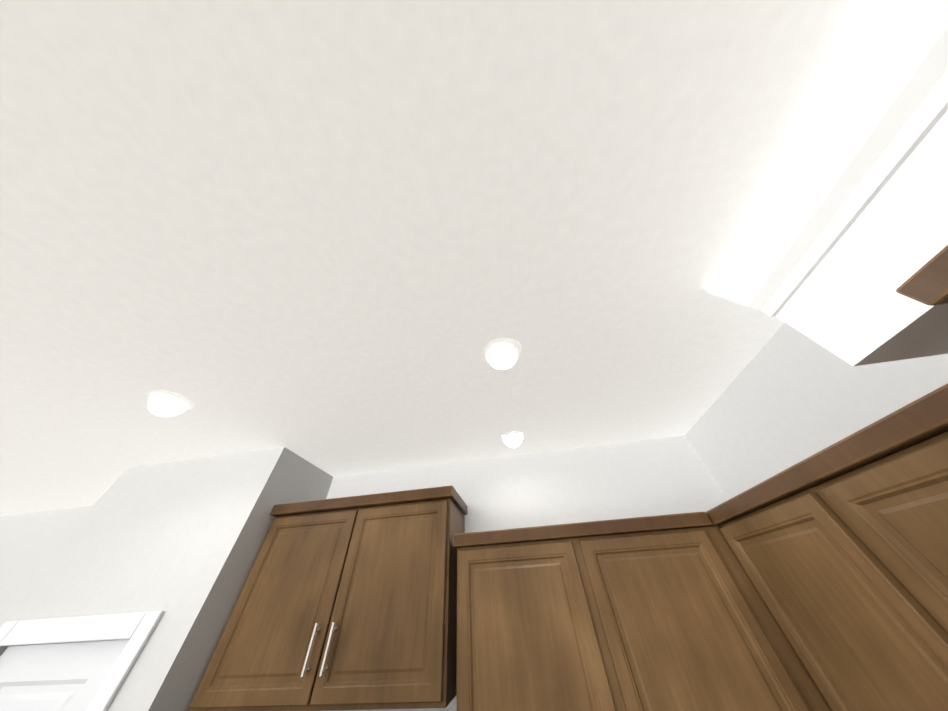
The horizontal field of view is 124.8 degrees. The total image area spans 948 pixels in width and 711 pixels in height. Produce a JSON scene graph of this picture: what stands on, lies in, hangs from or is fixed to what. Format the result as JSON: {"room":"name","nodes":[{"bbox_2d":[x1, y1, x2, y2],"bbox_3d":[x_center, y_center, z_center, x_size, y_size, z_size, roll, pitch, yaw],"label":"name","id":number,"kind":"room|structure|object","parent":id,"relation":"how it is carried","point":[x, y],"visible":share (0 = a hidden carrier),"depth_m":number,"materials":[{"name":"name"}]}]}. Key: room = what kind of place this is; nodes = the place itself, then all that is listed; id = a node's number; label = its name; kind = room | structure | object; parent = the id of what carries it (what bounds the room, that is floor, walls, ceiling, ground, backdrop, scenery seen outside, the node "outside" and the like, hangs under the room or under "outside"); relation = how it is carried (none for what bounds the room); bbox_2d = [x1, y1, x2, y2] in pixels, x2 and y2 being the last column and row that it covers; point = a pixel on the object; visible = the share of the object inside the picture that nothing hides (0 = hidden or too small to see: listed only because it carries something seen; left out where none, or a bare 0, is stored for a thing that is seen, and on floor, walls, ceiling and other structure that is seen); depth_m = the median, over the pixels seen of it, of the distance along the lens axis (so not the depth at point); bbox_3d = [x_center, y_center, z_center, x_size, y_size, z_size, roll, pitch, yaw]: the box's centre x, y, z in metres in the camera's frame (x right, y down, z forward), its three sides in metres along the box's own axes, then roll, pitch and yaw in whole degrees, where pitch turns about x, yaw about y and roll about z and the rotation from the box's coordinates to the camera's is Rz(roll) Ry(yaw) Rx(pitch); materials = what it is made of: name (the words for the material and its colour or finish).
{"room":"kitchen","nodes":[
{"label":"kitchen","id":0,"kind":"room"},
{"bbox_2d":[0,447,332,710],"bbox_3d":[-1.549,1.785,0.698,1.090,2.800,0.504,-9,-45,5],"label":"wall","id":1,"kind":"structure","parent":0,"point":[180,543],"depth_m":1.17,"materials":[{"name":"paint"}]},
{"bbox_2d":[0,639,129,710],"bbox_3d":[-1.587,1.873,0.268,0.636,2.045,0.093,-9,-45,5],"label":"pantry door","id":2,"kind":"structure","parent":1,"relation":"in","point":[72,676],"depth_m":0.94,"materials":[{"name":"paint"}]},
{"bbox_2d":[0,611,164,710],"bbox_3d":[-1.588,1.840,0.280,0.781,2.132,0.015,-9,-45,5],"label":"door frame","id":3,"kind":"structure","parent":1,"relation":"attached to","point":[137,629],"depth_m":0.99,"materials":[{"name":"paint"}]},
{"bbox_2d":[0,435,728,710],"bbox_3d":[-1.387,1.984,0.905,5.952,2.800,0.120,-9,-45,5],"label":"wall","id":4,"kind":"structure","parent":0,"point":[658,476],"depth_m":1.54,"materials":[{"name":"paint"}]},
{"bbox_2d":[189,485,467,710],"bbox_3d":[-0.556,1.100,1.199,1.008,0.667,0.398,-9,-45,5],"label":"upper cabinet","id":5,"kind":"object","parent":4,"relation":"attached to","point":[346,603],"visible":0.96,"depth_m":1.01,"materials":[{"name":"brown wood"}]},
{"bbox_2d":[453,511,831,710],"bbox_3d":[0.497,1.171,0.861,1.098,0.933,0.398,-9,-45,5],"label":"upper cabinet","id":6,"kind":"object","parent":4,"relation":"attached to","point":[670,612],"visible":1,"depth_m":0.86,"materials":[{"name":"brown wood"}]},
{"bbox_2d":[0,0,854,515],"bbox_3d":[-1.975,-1.089,-0.132,5.952,0.100,6.040,-9,-45,5],"label":"ceiling","id":7,"kind":"structure","parent":0,"point":[334,238],"depth_m":0.64,"materials":[{"name":"paint"}]},
{"bbox_2d":[148,390,193,409],"bbox_3d":[-1.360,0.206,1.113,0.156,0.005,0.156,-9,-45,5],"label":"recessed light","id":8,"kind":"object","parent":7,"relation":"in","point":[167,399],"visible":1,"depth_m":1.11,"materials":[{"name":"white"}]},
{"bbox_2d":[482,337,520,365],"bbox_3d":[0.110,-0.011,0.989,0.156,0.005,0.156,-9,-45,5],"label":"recessed light","id":9,"kind":"object","parent":7,"relation":"in","point":[501,351],"visible":1,"depth_m":0.98,"materials":[{"name":"white"}]},
{"bbox_2d":[506,432,518,437],"bbox_3d":[0.230,0.476,1.478,0.080,0.005,0.080,-9,-45,5],"label":"recessed light","id":10,"kind":"object","parent":7,"relation":"in","point":[512,434],"visible":1,"depth_m":1.48,"materials":[{"name":"white"}]},
{"bbox_2d":[703,0,947,365],"bbox_3d":[0.773,-0.853,-0.061,0.392,0.369,2.100,-9,-45,5],"label":"trim","id":11,"kind":"structure","parent":7,"relation":"attached to","point":[838,237],"depth_m":0.49,"materials":[{"name":"paint"}]},
{"bbox_2d":[685,323,947,498],"bbox_3d":[0.945,-0.567,-1.478,0.120,2.800,5.920,-9,-45,5],"label":"wall","id":12,"kind":"structure","parent":0,"point":[789,396],"depth_m":0.96,"materials":[{"name":"paint"}]},
{"bbox_2d":[705,471,947,710],"bbox_3d":[1.112,0.778,0.509,0.342,0.932,0.478,-9,-45,5],"label":"upper cabinet","id":13,"kind":"object","parent":12,"relation":"attached to","point":[840,548],"depth_m":0.66,"materials":[{"name":"brown wood"}]},
{"bbox_2d":[783,383,947,654],"bbox_3d":[1.028,0.447,0.176,0.342,0.932,0.477,-9,-45,5],"label":"upper cabinet","id":14,"kind":"object","parent":12,"relation":"attached to","point":[882,487],"depth_m":0.51,"materials":[{"name":"brown wood"}]},
{"bbox_2d":[896,245,947,305],"bbox_3d":[0.855,-0.131,-0.040,0.460,0.612,0.600,-9,-45,5],"label":"upper cabinet","id":15,"kind":"object","parent":12,"relation":"attached to","point":[927,283],"visible":1,"depth_m":0.37,"materials":[{"name":"brown wood"}]}
]}

